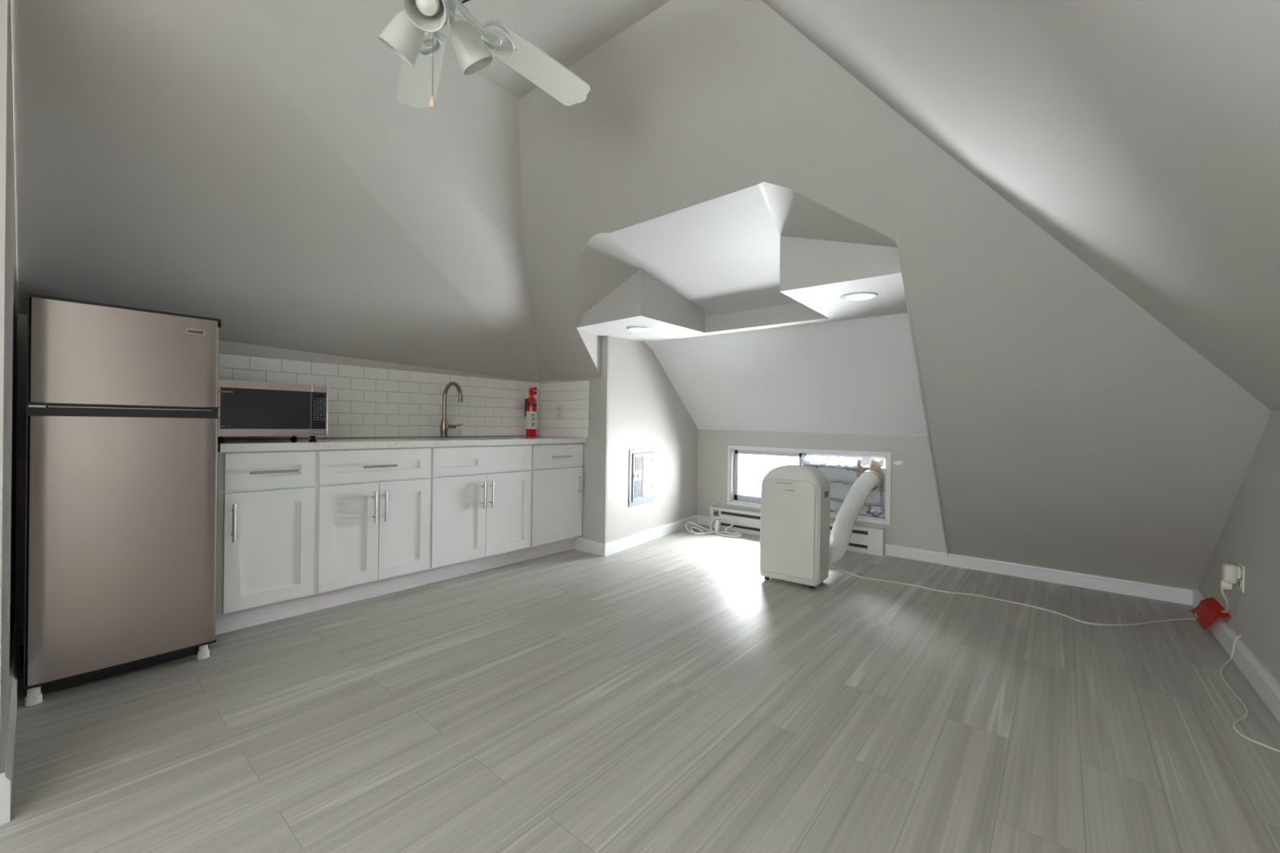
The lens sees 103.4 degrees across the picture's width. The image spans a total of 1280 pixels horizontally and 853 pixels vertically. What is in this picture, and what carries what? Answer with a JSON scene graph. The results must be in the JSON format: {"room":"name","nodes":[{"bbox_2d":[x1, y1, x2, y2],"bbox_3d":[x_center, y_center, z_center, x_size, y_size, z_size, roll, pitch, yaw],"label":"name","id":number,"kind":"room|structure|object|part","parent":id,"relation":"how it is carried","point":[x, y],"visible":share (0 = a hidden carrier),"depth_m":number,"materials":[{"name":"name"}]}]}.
{"room":"studio apartment","nodes":[
{"label":"studio apartment","id":0,"kind":"room"},
{"bbox_2d":[0,0,17,767],"bbox_3d":[-2.204,-0.171,1.711,1.520,2.322,0.100,1,0,40],"label":"wall","id":1,"kind":"structure","parent":0,"point":[8,260],"depth_m":1.39,"materials":[{"name":"grey paint"}]},
{"bbox_2d":[0,620,20,825],"bbox_3d":[-2.163,0.925,1.744,1.470,0.130,0.017,1,0,40],"label":"baseboard","id":2,"kind":"structure","parent":1,"relation":"attached to","point":[9,735],"depth_m":1.46,"materials":[{"name":"white paint"}]},
{"bbox_2d":[10,0,539,382],"bbox_3d":[-1.981,-0.955,1.830,1.749,1.111,5.458,1,0,40],"label":"ceiling","id":3,"kind":"structure","parent":0,"point":[258,167],"depth_m":2.11,"materials":[{"name":"grey paint"}]},
{"bbox_2d":[14,313,547,645],"bbox_3d":[-1.867,0.178,3.386,0.100,1.620,3.108,1,0,40],"label":"wall","id":4,"kind":"structure","parent":0,"point":[224,347],"depth_m":2.26,"materials":[{"name":"grey paint"}]},
{"bbox_2d":[218,353,590,439],"bbox_3d":[-1.437,-0.154,3.322,0.632,0.471,2.458,1,0,40],"label":"tile backsplash","id":5,"kind":"structure","parent":4,"relation":"attached to","point":[364,402],"depth_m":3.61,"materials":[{"name":"grey tile"}]},
{"bbox_2d":[556,404,563,419],"bbox_3d":[-0.680,-0.122,4.277,0.074,0.120,0.008,1,0,40],"label":"wall outlet","id":6,"kind":"object","parent":5,"relation":"attached to","point":[559,407],"visible":1,"depth_m":4.27,"materials":[{"name":"white plastic"}]},
{"bbox_2d":[356,0,670,99],"bbox_3d":[-1.400,-1.468,0.360,1.012,0.080,3.940,1,0,40],"label":"ceiling","id":7,"kind":"structure","parent":0,"point":[567,31],"depth_m":1.77,"materials":[{"name":"grey paint"}]},
{"bbox_2d":[377,0,590,109],"bbox_3d":[-0.505,-1.139,1.361,1.055,0.563,1.021,1,0,40],"label":"ceiling fan","id":8,"kind":"object","parent":7,"relation":"hanging from","point":[412,35],"visible":1,"depth_m":1.47,"materials":[{"name":"white metal"}]},
{"bbox_3d":[-0.640,-1.040,1.352,0.116,0.124,0.102,1,0,40],"label":"lamp shade","id":9,"kind":"part","parent":8,"relation":"part of","materials":[{"name":"white glass"}]},
{"bbox_3d":[-0.706,-1.140,1.629,0.119,0.025,0.407,1,0,-29],"label":"blade","id":10,"kind":"part","parent":8,"relation":"part of","materials":[{"name":"white wood"}]},
{"bbox_3d":[-0.520,-1.038,1.226,0.112,0.124,0.108,1,0,40],"label":"lamp shade","id":11,"kind":"part","parent":8,"relation":"part of","materials":[{"name":"white glass"}]},
{"bbox_3d":[-0.522,-1.053,1.240,0.067,0.084,0.062,1,0,40],"label":"bulb","id":12,"kind":"part","parent":8,"relation":"part of","materials":[{"name":"white glass"}]},
{"bbox_3d":[-0.561,-0.875,1.365,0.016,0.033,0.016,1,0,40],"label":"chain knob","id":13,"kind":"part","parent":8,"relation":"part of","materials":[{"name":"brown wood"}]},
{"bbox_3d":[-0.559,-1.012,1.365,0.004,0.245,0.003,1,0,40],"label":"pull chain","id":14,"kind":"part","parent":8,"relation":"part of","materials":[{"name":"silver metal"}]},
{"bbox_3d":[-0.499,-1.093,1.361,0.040,0.049,0.063,1,0,40],"label":"lamp arm","id":15,"kind":"part","parent":8,"relation":"part of","materials":[{"name":"white metal"}]},
{"bbox_3d":[-0.462,-1.038,1.395,0.096,0.124,0.118,1,0,40],"label":"lamp shade","id":16,"kind":"part","parent":8,"relation":"part of","materials":[{"name":"white glass"}]},
{"bbox_3d":[-0.324,-1.135,1.599,0.120,0.025,0.407,1,0,40],"label":"blade","id":17,"kind":"part","parent":8,"relation":"part of","materials":[{"name":"white wood"}]},
{"bbox_2d":[539,336,609,542],"bbox_3d":[-0.612,0.146,4.245,0.924,1.715,0.020,1,0,40],"label":"wall pillar","id":18,"kind":"structure","parent":0,"point":[591,449],"depth_m":4.03,"materials":[{"name":"grey paint"}]},
{"bbox_2d":[573,537,606,556],"bbox_3d":[-0.403,0.959,4.041,0.349,0.098,0.015,1,0,40],"label":"baseboard","id":19,"kind":"structure","parent":18,"relation":"attached to","point":[580,544],"depth_m":4.03,"materials":[{"name":"white paint"}]},
{"bbox_2d":[577,328,601,375],"bbox_3d":[-0.374,-0.545,3.751,0.001,0.315,0.479,1,0,17],"label":"wall","id":20,"kind":"structure","parent":0,"point":[593,342],"depth_m":3.83,"materials":[{"name":"grey paint"}]},
{"bbox_2d":[572,317,579,326],"bbox_3d":[-0.442,-0.728,3.457,0.036,0.078,0.125,1,0,15],"label":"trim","id":21,"kind":"structure","parent":20,"relation":"attached to","point":[575,320],"depth_m":3.49,"materials":[{"name":"grey paint"}]},
{"bbox_2d":[576,268,641,327],"bbox_3d":[-0.217,-0.836,3.331,0.587,0.302,0.005,1,0,40],"label":"wall","id":22,"kind":"structure","parent":20,"relation":"attached to","point":[624,302],"depth_m":3.26,"materials":[{"name":"grey paint"}]},
{"bbox_2d":[567,232,640,318],"bbox_3d":[-0.295,-0.881,3.071,0.736,0.295,0.495,1,0,40],"label":"ceiling","id":23,"kind":"structure","parent":0,"point":[604,265],"depth_m":3.11,"materials":[{"name":"grey paint"}]},
{"bbox_2d":[0,524,1279,852],"bbox_3d":[-0.512,1.075,1.686,4.383,0.120,7.146,1,0,40],"label":"floor","id":24,"kind":"structure","parent":0,"point":[664,694],"depth_m":1.73,"materials":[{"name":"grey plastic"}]},
{"bbox_2d":[23,293,221,706],"bbox_3d":[-2.209,0.260,2.162,0.606,1.455,0.530,1,0,40],"label":"refrigerator","id":25,"kind":"object","parent":24,"relation":"on","point":[122,402],"visible":1,"depth_m":1.94,"materials":[{"name":"silver metal"}]},
{"bbox_3d":[-2.018,0.922,1.996,0.069,0.012,0.526,1,0,40],"label":"trim","id":26,"kind":"part","parent":25,"relation":"part of","materials":[{"name":"black plastic"}]},
{"bbox_3d":[-2.004,0.440,1.990,0.066,0.953,0.522,1,0,40],"label":"fridge door","id":27,"kind":"part","parent":25,"relation":"part of","materials":[{"name":"silver metal"}]},
{"bbox_3d":[-2.001,-0.060,1.992,0.069,0.049,0.525,1,0,40],"label":"door gap trim","id":28,"kind":"part","parent":25,"relation":"part of","materials":[{"name":"black plastic"}]},
{"bbox_3d":[-1.993,-0.268,1.987,0.066,0.369,0.522,1,0,40],"label":"freezer door","id":29,"kind":"part","parent":25,"relation":"part of","materials":[{"name":"silver metal"}]},
{"bbox_3d":[-1.998,-0.446,1.993,0.076,0.035,0.528,1,0,40],"label":"trim","id":30,"kind":"part","parent":25,"relation":"part of","materials":[{"name":"black plastic"}]},
{"bbox_2d":[215,449,316,631],"bbox_3d":[-2.015,0.553,2.649,0.603,0.872,0.403,1,0,40],"label":"base cabinet","id":31,"kind":"object","parent":24,"relation":"on","point":[266,500],"visible":0.9,"depth_m":2.47,"materials":[{"name":"white paint"}]},
{"bbox_3d":[-1.893,0.448,2.354,0.040,0.176,0.012,1,0,40],"label":"handle","id":32,"kind":"part","parent":31,"relation":"part of","materials":[{"name":"silver metal"}]},
{"bbox_3d":[-1.818,0.592,2.494,0.020,0.556,0.370,1,0,40],"label":"door","id":33,"kind":"part","parent":31,"relation":"part of","materials":[{"name":"white paint"}]},
{"bbox_3d":[-1.812,0.216,2.492,0.020,0.176,0.370,1,0,40],"label":"drawer","id":34,"kind":"part","parent":31,"relation":"part of","materials":[{"name":"white paint"}]},
{"bbox_3d":[-1.790,0.221,2.472,0.040,0.013,0.195,1,0,40],"label":"handle","id":35,"kind":"part","parent":31,"relation":"part of","materials":[{"name":"silver metal"}]},
{"bbox_2d":[309,446,431,608],"bbox_3d":[-1.686,0.556,3.043,0.603,0.872,0.623,1,0,40],"label":"base cabinet","id":36,"kind":"object","parent":24,"relation":"on","point":[373,504],"visible":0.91,"depth_m":2.85,"materials":[{"name":"white paint"}]},
{"bbox_3d":[-1.591,0.595,2.766,0.020,0.556,0.300,1,0,40],"label":"door","id":37,"kind":"part","parent":36,"relation":"part of","materials":[{"name":"white paint"}]},
{"bbox_3d":[-1.487,0.220,2.882,0.020,0.176,0.607,1,0,40],"label":"drawer","id":38,"kind":"part","parent":36,"relation":"part of","materials":[{"name":"white paint"}]},
{"bbox_3d":[-1.490,0.452,2.837,0.040,0.176,0.012,1,0,40],"label":"handle","id":39,"kind":"part","parent":36,"relation":"part of","materials":[{"name":"silver metal"}]},
{"bbox_3d":[-1.469,0.224,2.857,0.040,0.013,0.180,1,0,40],"label":"handle","id":40,"kind":"part","parent":36,"relation":"part of","materials":[{"name":"silver metal"}]},
{"bbox_3d":[-1.453,0.452,2.880,0.040,0.176,0.012,1,0,40],"label":"handle","id":41,"kind":"part","parent":36,"relation":"part of","materials":[{"name":"silver metal"}]},
{"bbox_3d":[-1.395,0.597,3.001,0.020,0.556,0.303,1,0,40],"label":"door","id":42,"kind":"part","parent":36,"relation":"part of","materials":[{"name":"white paint"}]},
{"bbox_2d":[215,546,573,635],"bbox_3d":[-1.283,0.988,3.271,0.010,0.018,2.300,1,0,40],"label":"trim","id":43,"kind":"structure","parent":24,"relation":"on","point":[291,615],"depth_m":2.93,"materials":[{"name":"white wood"}]},
{"bbox_2d":[422,444,532,582],"bbox_3d":[-1.239,0.561,3.578,0.603,0.872,0.771,1,0,40],"label":"base cabinet","id":44,"kind":"object","parent":24,"relation":"on","point":[481,503],"visible":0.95,"depth_m":3.37,"materials":[{"name":"white paint"}]},
{"bbox_3d":[-1.168,0.599,3.272,0.020,0.556,0.375,1,0,40],"label":"door","id":45,"kind":"part","parent":44,"relation":"part of","materials":[{"name":"white paint"}]},
{"bbox_3d":[-1.041,0.224,3.416,0.020,0.176,0.753,1,0,40],"label":"false drawer","id":46,"kind":"part","parent":44,"relation":"part of","materials":[{"name":"white paint"}]},
{"bbox_3d":[-1.044,0.457,3.371,0.040,0.176,0.012,1,0,40],"label":"handle","id":47,"kind":"part","parent":44,"relation":"part of","materials":[{"name":"silver metal"}]},
{"bbox_3d":[-1.003,0.457,3.419,0.040,0.176,0.012,1,0,40],"label":"handle","id":48,"kind":"part","parent":44,"relation":"part of","materials":[{"name":"silver metal"}]},
{"bbox_3d":[-0.926,0.602,3.563,0.020,0.556,0.374,1,0,40],"label":"door","id":49,"kind":"part","parent":44,"relation":"part of","materials":[{"name":"white paint"}]},
{"bbox_2d":[523,443,582,558],"bbox_3d":[-0.828,0.565,4.072,0.603,0.872,0.514,1,0,40],"label":"base cabinet","id":50,"kind":"object","parent":24,"relation":"on","point":[557,469],"visible":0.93,"depth_m":3.89,"materials":[{"name":"white paint"}]},
{"bbox_2d":[217,435,586,452],"bbox_3d":[-1.407,0.102,3.389,0.596,0.038,2.312,1,0,40],"label":"countertop","id":51,"kind":"structure","parent":50,"relation":"on","point":[230,445],"depth_m":2.91,"materials":[{"name":"white stone"}]},
{"bbox_2d":[217,379,328,443],"bbox_3d":[-1.994,-0.073,2.672,0.402,0.300,0.486,1,0,40],"label":"microwave oven","id":52,"kind":"object","parent":51,"relation":"on","point":[246,408],"visible":0.8,"depth_m":2.54,"materials":[{"name":"black plastic"}]},
{"bbox_2d":[313,398,324,420],"bbox_3d":[-1.711,-0.092,2.698,0.001,0.118,0.052,1,0,40],"label":"keypad","id":53,"kind":"object","parent":52,"relation":"attached to","point":[318,403],"depth_m":2.70,"materials":[{"name":"black plastic"}]},
{"bbox_3d":[-1.722,-0.085,2.710,0.030,0.269,0.079,1,0,40],"label":"control panel","id":54,"kind":"part","parent":52,"relation":"part of","materials":[{"name":"silver metal"}]},
{"bbox_2d":[440,382,463,437],"bbox_3d":[-1.314,-0.118,3.655,0.236,0.402,0.176,1,0,40],"label":"kitchen faucet","id":55,"kind":"object","parent":51,"relation":"on","point":[444,426],"visible":1,"depth_m":3.65,"materials":[{"name":"silver metal"}]},
{"bbox_3d":[-1.340,-0.193,3.611,0.218,0.252,0.030,1,0,36],"label":"spout","id":56,"kind":"part","parent":55,"relation":"part of","materials":[{"name":"silver metal"}]},
{"bbox_2d":[524,386,537,436],"bbox_3d":[-0.930,-0.123,4.294,0.149,0.418,0.091,1,0,40],"label":"fire extinguisher","id":57,"kind":"object","parent":51,"relation":"on","point":[531,404],"visible":0.99,"depth_m":4.25,"materials":[{"name":"red paint"}]},
{"bbox_3d":[-0.902,-0.307,4.265,0.074,0.048,0.036,1,0,40],"label":"squeeze handle","id":58,"kind":"part","parent":57,"relation":"part of","materials":[{"name":"red paint"}]},
{"bbox_3d":[-0.635,0.605,3.911,0.020,0.556,0.496,1,0,40],"label":"door","id":59,"kind":"part","parent":50,"relation":"part of","materials":[{"name":"white paint"}]},
{"bbox_3d":[-0.629,0.229,3.910,0.020,0.176,0.496,1,0,40],"label":"drawer","id":60,"kind":"part","parent":50,"relation":"part of","materials":[{"name":"white paint"}]},
{"bbox_3d":[-0.605,0.233,3.891,0.040,0.013,0.192,1,0,40],"label":"handle","id":61,"kind":"part","parent":50,"relation":"part of","materials":[{"name":"silver metal"}]},
{"bbox_3d":[-0.473,0.462,4.054,0.040,0.176,0.012,1,0,40],"label":"handle","id":62,"kind":"part","parent":50,"relation":"part of","materials":[{"name":"silver metal"}]},
{"bbox_2d":[684,516,741,537],"bbox_3d":[0.704,0.951,4.850,0.547,0.145,0.289,1,0,15],"label":"extension cord","id":63,"kind":"object","parent":24,"relation":"on","point":[736,534],"visible":1,"depth_m":4.82,"materials":[{"name":"white plastic"}]},
{"bbox_2d":[760,464,830,589],"bbox_3d":[1.077,0.648,3.436,0.406,0.768,0.434,1,0,36],"label":"air conditioner","id":64,"kind":"object","parent":24,"relation":"on","point":[795,517],"visible":1,"depth_m":3.26,"materials":[{"name":"white plastic"}]},
{"bbox_3d":[0.955,0.656,3.277,0.358,0.630,0.028,1,0,36],"label":"panel","id":65,"kind":"part","parent":64,"relation":"part of","materials":[{"name":"white plastic"}]},
{"bbox_2d":[829,471,879,563],"bbox_3d":[1.579,0.677,3.860,0.168,0.614,0.978,1,0,45],"label":"hose","id":66,"kind":"object","parent":64,"relation":"attached to","point":[855,499],"visible":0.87,"depth_m":3.85,"materials":[{"name":"white plastic"}]},
{"bbox_2d":[709,506,884,555],"bbox_3d":[1.345,0.926,4.602,1.624,0.212,0.090,1,0,40],"label":"baseboard heater","id":67,"kind":"object","parent":24,"relation":"on","point":[864,539],"visible":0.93,"depth_m":4.76,"materials":[{"name":"white painted metal"},{"name":"dark metal"}]},
{"bbox_3d":[0.757,0.907,5.067,0.125,0.168,0.014,1,0,40],"label":"panel","id":68,"kind":"part","parent":67,"relation":"part of","materials":[{"name":"white plastic"}]},
{"bbox_3d":[0.760,0.866,5.051,0.060,0.060,0.006,1,0,40],"label":"control plate","id":69,"kind":"part","parent":67,"relation":"part of","materials":[{"name":"grey plastic"}]},
{"bbox_3d":[1.911,0.928,4.104,0.115,0.168,0.014,1,0,40],"label":"panel","id":70,"kind":"part","parent":67,"relation":"part of","materials":[{"name":"white plastic"}]},
{"bbox_2d":[829,563,1240,626],"bbox_3d":[2.131,0.832,3.130,1.973,0.435,0.711,1,0,40],"label":"power cord","id":71,"kind":"object","parent":24,"relation":"on","point":[1230,573],"visible":0.79,"depth_m":2.68,"materials":[{"name":"white plastic"}]},
{"bbox_2d":[1220,634,1279,752],"bbox_3d":[2.285,0.989,1.906,0.136,0.137,1.067,1,0,41],"label":"cable","id":72,"kind":"object","parent":24,"relation":"on","point":[1236,722],"visible":1,"depth_m":1.91,"materials":[{"name":"white plastic"}]},
{"bbox_2d":[598,336,697,543],"bbox_3d":[0.145,0.137,4.630,0.061,1.752,1.600,1,0,33],"label":"wall","id":73,"kind":"structure","parent":0,"point":[646,411],"depth_m":4.37,"materials":[{"name":"grey paint"}]},
{"bbox_2d":[628,448,654,506],"bbox_3d":[0.027,0.435,4.377,0.024,0.480,0.405,1,0,33],"label":"breaker panel","id":74,"kind":"object","parent":73,"relation":"attached to","point":[642,461],"visible":1,"depth_m":4.35,"materials":[{"name":"grey metal"}]},
{"bbox_2d":[603,514,697,556],"bbox_3d":[0.161,0.965,4.606,0.015,0.098,1.615,1,0,33],"label":"baseboard","id":75,"kind":"structure","parent":73,"relation":"attached to","point":[622,544],"depth_m":4.44,"materials":[{"name":"white paint"}]},
{"bbox_2d":[609,184,799,316],"bbox_3d":[0.485,-0.909,2.914,1.045,0.204,1.240,1,0,40],"label":"ceiling","id":76,"kind":"structure","parent":0,"point":[721,254],"depth_m":2.81,"materials":[{"name":"paint"}]},
{"bbox_2d":[640,268,828,333],"bbox_3d":[0.595,-0.827,3.140,0.925,0.294,0.752,1,0,40],"label":"wall","id":77,"kind":"structure","parent":76,"relation":"attached to","point":[660,302],"depth_m":3.39,"materials":[{"name":"grey paint"}]},
{"bbox_2d":[576,272,907,341],"bbox_3d":[0.596,-0.700,3.303,2.258,0.054,1.055,1,0,40],"label":"ceiling","id":78,"kind":"structure","parent":0,"point":[825,300],"depth_m":2.92,"materials":[{"name":"paint"}]},
{"bbox_2d":[626,326,652,332],"bbox_3d":[-0.003,-0.686,3.571,0.176,0.009,0.176,1,0,40],"label":"recessed light","id":79,"kind":"object","parent":78,"relation":"in","point":[637,329],"visible":1,"depth_m":3.55,"materials":[{"name":"white paint"}]},
{"bbox_2d":[840,292,877,301],"bbox_3d":[1.122,-0.666,2.593,0.176,0.009,0.176,1,0,40],"label":"recessed light","id":80,"kind":"object","parent":78,"relation":"in","point":[855,296],"visible":1,"depth_m":2.58,"materials":[{"name":"white paint"}]},
{"bbox_2d":[652,312,927,435],"bbox_3d":[1.196,-0.350,4.144,2.355,0.812,1.071,1,0,40],"label":"ceiling","id":81,"kind":"structure","parent":0,"point":[857,375],"depth_m":4.00,"materials":[{"name":"white paint"}]},
{"bbox_2d":[758,182,897,247],"bbox_3d":[0.771,-0.874,2.184,0.576,0.262,0.490,1,0,40],"label":"ceiling","id":82,"kind":"structure","parent":0,"point":[794,215],"depth_m":2.21,"materials":[{"name":"grey paint"}]},
{"bbox_2d":[519,0,1271,590],"bbox_3d":[1.029,-0.229,2.744,4.431,2.343,2.644,1,0,11],"label":"ceiling","id":83,"kind":"structure","parent":0,"point":[1071,428],"depth_m":2.17,"materials":[{"name":"grey paint"}]},
{"bbox_2d":[901,272,948,555],"bbox_3d":[1.730,0.162,3.003,0.013,1.705,2.065,1,0,37],"label":"wall","id":84,"kind":"structure","parent":0,"point":[902,273],"depth_m":2.70,"materials":[{"name":"grey paint"}]},
{"bbox_2d":[779,235,901,291],"bbox_3d":[0.925,-0.813,2.356,0.091,0.295,0.588,1,0,-39],"label":"wall","id":85,"kind":"structure","parent":84,"relation":"attached to","point":[804,263],"depth_m":2.39,"materials":[{"name":"grey paint"}]},
{"bbox_2d":[697,429,1193,590],"bbox_3d":[2.038,0.549,4.190,3.693,0.990,0.160,1,0,40],"label":"wall","id":86,"kind":"structure","parent":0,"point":[916,522],"depth_m":4.11,"materials":[{"name":"grey paint"}]},
{"bbox_2d":[697,515,710,526],"bbox_3d":[0.672,0.972,5.213,0.178,0.095,0.015,1,0,40],"label":"baseboard","id":87,"kind":"structure","parent":86,"relation":"attached to","point":[701,520],"depth_m":5.22,"materials":[{"name":"white paint"}]},
{"bbox_2d":[727,445,891,524],"bbox_3d":[1.502,0.492,4.626,1.500,0.587,0.166,1,0,40],"label":"window","id":88,"kind":"structure","parent":86,"relation":"attached to","point":[734,497],"depth_m":4.71,"materials":[{"name":"white paint"}]},
{"bbox_3d":[1.230,0.487,4.861,0.698,0.503,0.045,1,0,40],"label":"sash frame","id":89,"kind":"part","parent":88,"relation":"part of","materials":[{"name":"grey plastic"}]},
{"bbox_2d":[800,453,885,517],"bbox_3d":[1.733,0.496,4.363,0.718,0.523,0.114,1,0,40],"label":"vent panel","id":90,"kind":"object","parent":88,"relation":"attached to","point":[842,477],"visible":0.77,"depth_m":4.34,"materials":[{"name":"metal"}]},
{"bbox_3d":[1.796,0.498,4.450,0.738,0.503,0.040,1,0,40],"label":"sash frame","id":91,"kind":"part","parent":88,"relation":"part of","materials":[{"name":"white paint"}]},
{"bbox_2d":[893,460,902,465],"bbox_3d":[2.072,0.293,4.058,0.069,0.038,0.003,1,0,40],"label":"spackle patch","id":92,"kind":"object","parent":86,"relation":"attached to","point":[896,463],"visible":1,"depth_m":4.05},
{"bbox_2d":[884,543,1193,605],"bbox_3d":[2.655,1.012,3.557,1.721,0.088,0.015,1,0,40],"label":"baseboard","id":93,"kind":"structure","parent":86,"relation":"attached to","point":[1171,594],"depth_m":3.44,"materials":[{"name":"white paint"}]},
{"bbox_2d":[761,0,1279,411],"bbox_3d":[0.120,-0.777,0.245,1.489,1.375,5.720,1,0,40],"label":"ceiling","id":94,"kind":"structure","parent":0,"point":[1142,137],"depth_m":1.10,"materials":[{"name":"grey paint"}]},
{"bbox_2d":[1198,410,1279,683],"bbox_3d":[1.117,0.346,0.280,0.100,1.400,7.066,1,0,40],"label":"wall","id":95,"kind":"structure","parent":0,"point":[1250,536],"depth_m":2.10,"materials":[{"name":"grey paint"}]},
{"bbox_2d":[1190,597,1230,629],"bbox_3d":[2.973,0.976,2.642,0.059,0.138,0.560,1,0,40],"label":"tag","id":96,"kind":"object","parent":95,"relation":"attached to","point":[1208,610],"visible":0.98,"depth_m":2.63,"materials":[{"name":"red plastic"}]},
{"bbox_2d":[1191,588,1279,723],"bbox_3d":[1.054,0.992,0.314,0.022,0.105,7.046,1,0,40],"label":"baseboard","id":97,"kind":"structure","parent":95,"relation":"attached to","point":[1260,677],"depth_m":2.12,"materials":[{"name":"white paint"}]},
{"bbox_2d":[1237,563,1244,592],"bbox_3d":[2.709,0.682,2.279,0.010,0.116,0.076,1,0,40],"label":"wall outlet","id":98,"kind":"object","parent":95,"relation":"attached to","point":[1242,580],"visible":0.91,"depth_m":2.26,"materials":[{"name":"white plastic"}]},
{"bbox_2d":[1238,579,1241,587],"bbox_3d":[2.706,0.709,2.281,0.003,0.032,0.036,1,0,40],"label":"receptacle","id":99,"kind":"object","parent":98,"relation":"attached to","point":[1239,580],"depth_m":2.27,"materials":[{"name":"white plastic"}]},
{"label":"outside","id":100,"kind":"structure","parent":0,"visible":0},
{"bbox_2d":[739,453,884,496],"bbox_3d":[4.586,0.936,15.658,11.000,6.200,4.070,1,0,40],"label":"sky","id":101,"kind":"structure","parent":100,"point":[753,468],"depth_m":14.18,"materials":[{"name":"white"}]}
]}

